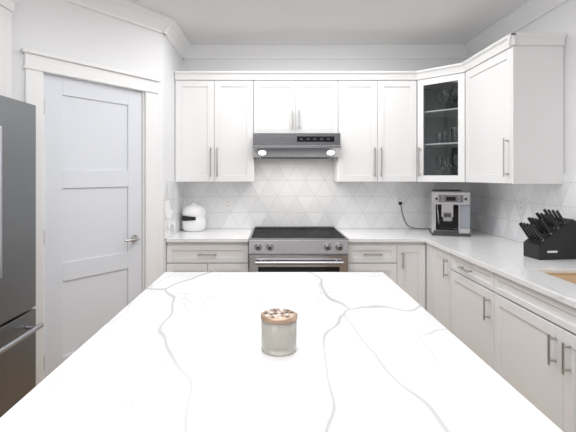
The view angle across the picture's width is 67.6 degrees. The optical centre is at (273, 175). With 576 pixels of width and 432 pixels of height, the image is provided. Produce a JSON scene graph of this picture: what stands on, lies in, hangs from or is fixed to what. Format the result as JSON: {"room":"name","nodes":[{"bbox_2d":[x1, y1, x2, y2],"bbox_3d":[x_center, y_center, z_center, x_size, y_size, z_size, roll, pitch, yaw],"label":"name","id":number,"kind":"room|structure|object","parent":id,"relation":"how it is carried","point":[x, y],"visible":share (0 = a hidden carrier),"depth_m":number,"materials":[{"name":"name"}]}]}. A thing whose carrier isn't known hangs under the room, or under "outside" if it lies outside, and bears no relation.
{"room":"kitchen","nodes":[
{"label":"kitchen","id":0,"kind":"room"},
{"bbox_2d":[12,0,162,289],"bbox_3d":[-1.227,0.100,2.863,0.100,2.600,1.150,0,0,36],"label":"wall","id":1,"kind":"structure","parent":0,"point":[62,28],"depth_m":2.83,"materials":[{"name":"white paint"}]},
{"bbox_2d":[20,48,160,385],"bbox_3d":[-1.191,0.336,2.877,0.142,2.128,0.985,0,0,36],"label":"door frame","id":2,"kind":"structure","parent":1,"relation":"attached to","point":[37,65],"depth_m":2.75,"materials":[{"name":"white paint"}]},
{"bbox_2d":[44,74,141,378],"bbox_3d":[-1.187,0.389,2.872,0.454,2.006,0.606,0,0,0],"label":"door","id":3,"kind":"structure","parent":1,"relation":"in","point":[92,209],"depth_m":2.82,"materials":[{"name":"white paint"}]},
{"bbox_2d":[63,0,568,58],"bbox_3d":[-0.085,-1.144,1.200,3.830,0.112,5.600,0,0,0],"label":"crown molding","id":4,"kind":"structure","parent":1,"relation":"attached to","point":[526,13],"depth_m":3.90,"materials":[{"name":"white paint"}]},
{"bbox_2d":[163,35,182,273],"bbox_3d":[-0.900,0.100,3.650,0.100,2.600,0.700,0,0,0],"label":"wall","id":5,"kind":"structure","parent":0,"point":[172,60],"depth_m":3.46,"materials":[{"name":"white paint"}]},
{"bbox_2d":[164,181,183,238],"bbox_3d":[-0.846,0.264,3.645,0.007,0.448,0.670,0,0,0],"label":"tile backsplash","id":6,"kind":"structure","parent":5,"relation":"attached to","point":[173,190],"depth_m":3.60,"materials":[{"name":"white tile"}]},
{"bbox_2d":[170,210,172,224],"bbox_3d":[-0.838,0.340,3.520,0.007,0.116,0.072,0,0,0],"label":"electrical outlet","id":7,"kind":"object","parent":6,"relation":"attached to","point":[171,217],"visible":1,"depth_m":3.51,"materials":[{"name":"white plastic"}]},
{"bbox_2d":[183,59,466,70],"bbox_3d":[0.490,0.100,4.050,2.880,2.600,0.100,0,0,0],"label":"wall","id":8,"kind":"structure","parent":0,"point":[305,64],"depth_m":4.00,"materials":[{"name":"white paint"}]},
{"bbox_2d":[175,75,261,181],"bbox_3d":[-0.482,-0.402,3.837,0.728,0.905,0.320,0,0,0],"label":"upper cabinet","id":9,"kind":"object","parent":8,"relation":"attached to","point":[222,117],"depth_m":3.68,"materials":[{"name":"white paint"}]},
{"bbox_2d":[262,75,337,132],"bbox_3d":[0.186,-0.606,3.837,0.721,0.498,0.320,0,0,0],"label":"upper cabinet","id":10,"kind":"object","parent":8,"relation":"attached to","point":[290,103],"depth_m":3.68,"materials":[{"name":"white paint"}]},
{"bbox_2d":[253,133,340,158],"bbox_3d":[0.186,-0.255,3.742,0.721,0.195,0.492,0,0,0],"label":"range hood","id":11,"kind":"object","parent":10,"relation":"attached to","point":[296,146],"visible":1,"depth_m":3.52,"materials":[{"name":"silver metal"}]},
{"bbox_2d":[184,159,467,228],"bbox_3d":[0.486,0.172,3.996,2.670,1.057,0.007,0,0,0],"label":"tile backsplash","id":12,"kind":"structure","parent":8,"relation":"attached to","point":[293,192],"depth_m":3.99,"materials":[{"name":"white tile"}]},
{"bbox_2d":[224,198,231,209],"bbox_3d":[-0.430,0.260,3.988,0.072,0.116,0.007,0,0,0],"label":"electrical outlet","id":13,"kind":"object","parent":12,"relation":"attached to","point":[227,203],"visible":1,"depth_m":3.99,"materials":[{"name":"white plastic"}]},
{"bbox_2d":[396,195,403,207],"bbox_3d":[1.170,0.235,3.988,0.072,0.116,0.007,0,0,0],"label":"electrical outlet","id":14,"kind":"object","parent":12,"relation":"attached to","point":[399,198],"visible":1,"depth_m":3.99,"materials":[{"name":"white plastic"}]},
{"bbox_2d":[399,202,428,228],"bbox_3d":[1.313,0.364,3.966,0.315,0.247,0.048,0,0,0],"label":"power cord","id":15,"kind":"object","parent":12,"relation":"attached to","point":[400,203],"visible":0.92,"depth_m":3.96,"materials":[{"name":"black plastic"}]},
{"bbox_2d":[333,75,416,181],"bbox_3d":[0.856,-0.402,3.837,0.732,0.905,0.320,0,0,0],"label":"upper cabinet","id":16,"kind":"object","parent":8,"relation":"attached to","point":[377,114],"depth_m":3.68,"materials":[{"name":"white paint"}]},
{"bbox_2d":[417,63,464,181],"bbox_3d":[1.509,-0.420,3.678,0.636,0.940,0.638,0,0,0],"label":"upper cabinet","id":17,"kind":"object","parent":8,"relation":"attached to","point":[441,124],"visible":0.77,"depth_m":3.53,"materials":[{"name":"white paint"}]},
{"bbox_2d":[129,0,527,43],"bbox_3d":[-0.085,-1.225,1.200,4.030,0.050,5.800,0,0,0],"label":"ceiling","id":18,"kind":"structure","parent":0,"point":[332,21],"depth_m":3.30,"materials":[{"name":"white paint"}]},
{"bbox_2d":[473,0,575,241],"bbox_3d":[1.880,0.100,1.150,0.100,2.600,5.700,0,0,0],"label":"wall","id":19,"kind":"structure","parent":0,"point":[561,18],"depth_m":2.68,"materials":[{"name":"white paint"}]},
{"bbox_2d":[461,33,566,183],"bbox_3d":[1.649,-0.420,3.031,0.355,0.940,0.713,0,0,0],"label":"upper cabinet","id":20,"kind":"object","parent":19,"relation":"attached to","point":[514,108],"visible":1,"depth_m":2.71,"materials":[{"name":"white paint"}]},
{"bbox_2d":[468,174,575,242],"bbox_3d":[1.826,0.239,2.310,0.007,0.498,3.379,0,0,0],"label":"tile backsplash","id":21,"kind":"structure","parent":19,"relation":"attached to","point":[493,206],"depth_m":3.27,"materials":[{"name":"white tile"}]},
{"bbox_2d":[518,197,524,213],"bbox_3d":[1.818,0.215,3.160,0.007,0.116,0.072,0,0,0],"label":"electrical outlet","id":22,"kind":"object","parent":21,"relation":"attached to","point":[521,204],"visible":1,"depth_m":3.15,"materials":[{"name":"white plastic"}]},
{"bbox_3d":[-0.085,1.425,1.200,4.030,0.050,5.800,0,0,0],"label":"floor","id":23,"kind":"structure","parent":0,"visible":0},
{"bbox_2d":[0,0,17,97],"bbox_3d":[-1.701,0.215,1.846,0.592,2.370,1.032,0,0,0],"label":"surround","id":24,"kind":"object","parent":23,"relation":"on","point":[7,8],"visible":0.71,"depth_m":2.31,"materials":[{"name":"white paint"}]},
{"bbox_2d":[0,95,43,417],"bbox_3d":[-1.583,0.500,1.847,0.773,1.791,0.897,0,0,0],"label":"fridge","id":25,"kind":"object","parent":23,"relation":"on","point":[19,327],"visible":0.94,"depth_m":2.13,"materials":[{"name":"silver metal"}]},
{"bbox_2d":[166,229,251,271],"bbox_3d":[-0.522,0.943,3.676,0.649,0.906,0.641,0,0,0],"label":"base cabinet","id":26,"kind":"object","parent":23,"relation":"on","point":[216,250],"visible":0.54,"depth_m":3.39,"materials":[{"name":"white paint"}]},
{"bbox_2d":[182,203,205,231],"bbox_3d":[-0.716,0.366,3.850,0.215,0.246,0.217,0,0,0],"label":"rice cooker","id":27,"kind":"object","parent":26,"relation":"on","point":[193,217],"visible":1,"depth_m":3.77,"materials":[{"name":"white plastic"}]},
{"bbox_2d":[0,272,562,431],"bbox_3d":[0.000,0.943,0.848,1.112,0.906,2.695,0,0,0],"label":"kitchen island","id":28,"kind":"object","parent":23,"relation":"on","point":[184,352],"visible":1,"depth_m":1.08,"materials":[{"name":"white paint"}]},
{"bbox_2d":[261,308,296,355],"bbox_3d":[0.014,0.438,1.215,0.104,0.101,0.104,0,0,0],"label":"candle","id":29,"kind":"object","parent":28,"relation":"on","point":[278,331],"visible":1,"depth_m":1.17,"materials":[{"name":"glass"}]},
{"bbox_2d":[249,226,347,271],"bbox_3d":[0.190,0.930,3.605,0.772,0.931,0.766,0,0,0],"label":"range","id":30,"kind":"object","parent":23,"relation":"on","point":[298,248],"visible":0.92,"depth_m":3.30,"materials":[{"name":"silver metal"}]},
{"bbox_2d":[348,242,426,310],"bbox_3d":[1.204,0.958,3.676,1.247,0.876,0.641,0,0,0],"label":"base cabinet","id":31,"kind":"object","parent":23,"relation":"on","point":[402,265],"visible":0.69,"depth_m":3.39,"materials":[{"name":"white paint"}]},
{"bbox_2d":[338,229,425,241],"bbox_3d":[0.878,0.504,3.681,0.600,0.029,0.632,0,0,0],"label":"countertop","id":32,"kind":"structure","parent":31,"relation":"on","point":[353,235],"depth_m":3.54,"materials":[{"name":"stone"}]},
{"bbox_2d":[431,245,442,324],"bbox_3d":[1.514,0.958,3.054,0.626,0.876,0.382,0,0,0],"label":"base cabinet","id":33,"kind":"object","parent":23,"relation":"on","point":[436,253],"depth_m":3.18,"materials":[{"name":"white paint"}]},
{"bbox_2d":[443,250,575,431],"bbox_3d":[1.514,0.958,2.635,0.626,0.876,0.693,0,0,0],"label":"base cabinet","id":34,"kind":"object","parent":23,"relation":"on","point":[491,320],"depth_m":2.12,"materials":[{"name":"white paint"}]},
{"bbox_2d":[414,229,575,308],"bbox_3d":[1.502,0.504,2.308,0.649,0.029,3.377,0,0,0],"label":"countertop","id":35,"kind":"structure","parent":34,"relation":"on","point":[503,257],"depth_m":2.46,"materials":[{"name":"stone"}]},
{"bbox_2d":[429,190,469,236],"bbox_3d":[1.491,0.305,3.675,0.290,0.367,0.386,0,0,16],"label":"coffee machine","id":36,"kind":"object","parent":35,"relation":"on","point":[449,212],"visible":1,"depth_m":3.53,"materials":[{"name":"silver metal"}]},
{"bbox_2d":[519,209,575,259],"bbox_3d":[1.651,0.345,2.583,0.303,0.288,0.135,0,0,-6],"label":"knife block","id":37,"kind":"object","parent":35,"relation":"on","point":[550,236],"visible":1,"depth_m":2.53,"materials":[{"name":"black plastic"}]},
{"bbox_3d":[1.555,0.630,1.843,0.418,0.219,0.894,0,0,0],"label":"sink","id":38,"kind":"object","parent":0,"visible":0},
{"bbox_2d":[546,273,575,283],"bbox_3d":[1.555,0.531,2.097,0.366,0.045,0.334,0,0,0],"label":"cutting board","id":39,"kind":"object","parent":38,"relation":"on","point":[570,277],"visible":0.17,"depth_m":2.20,"materials":[{"name":"brown wood"}]}
]}

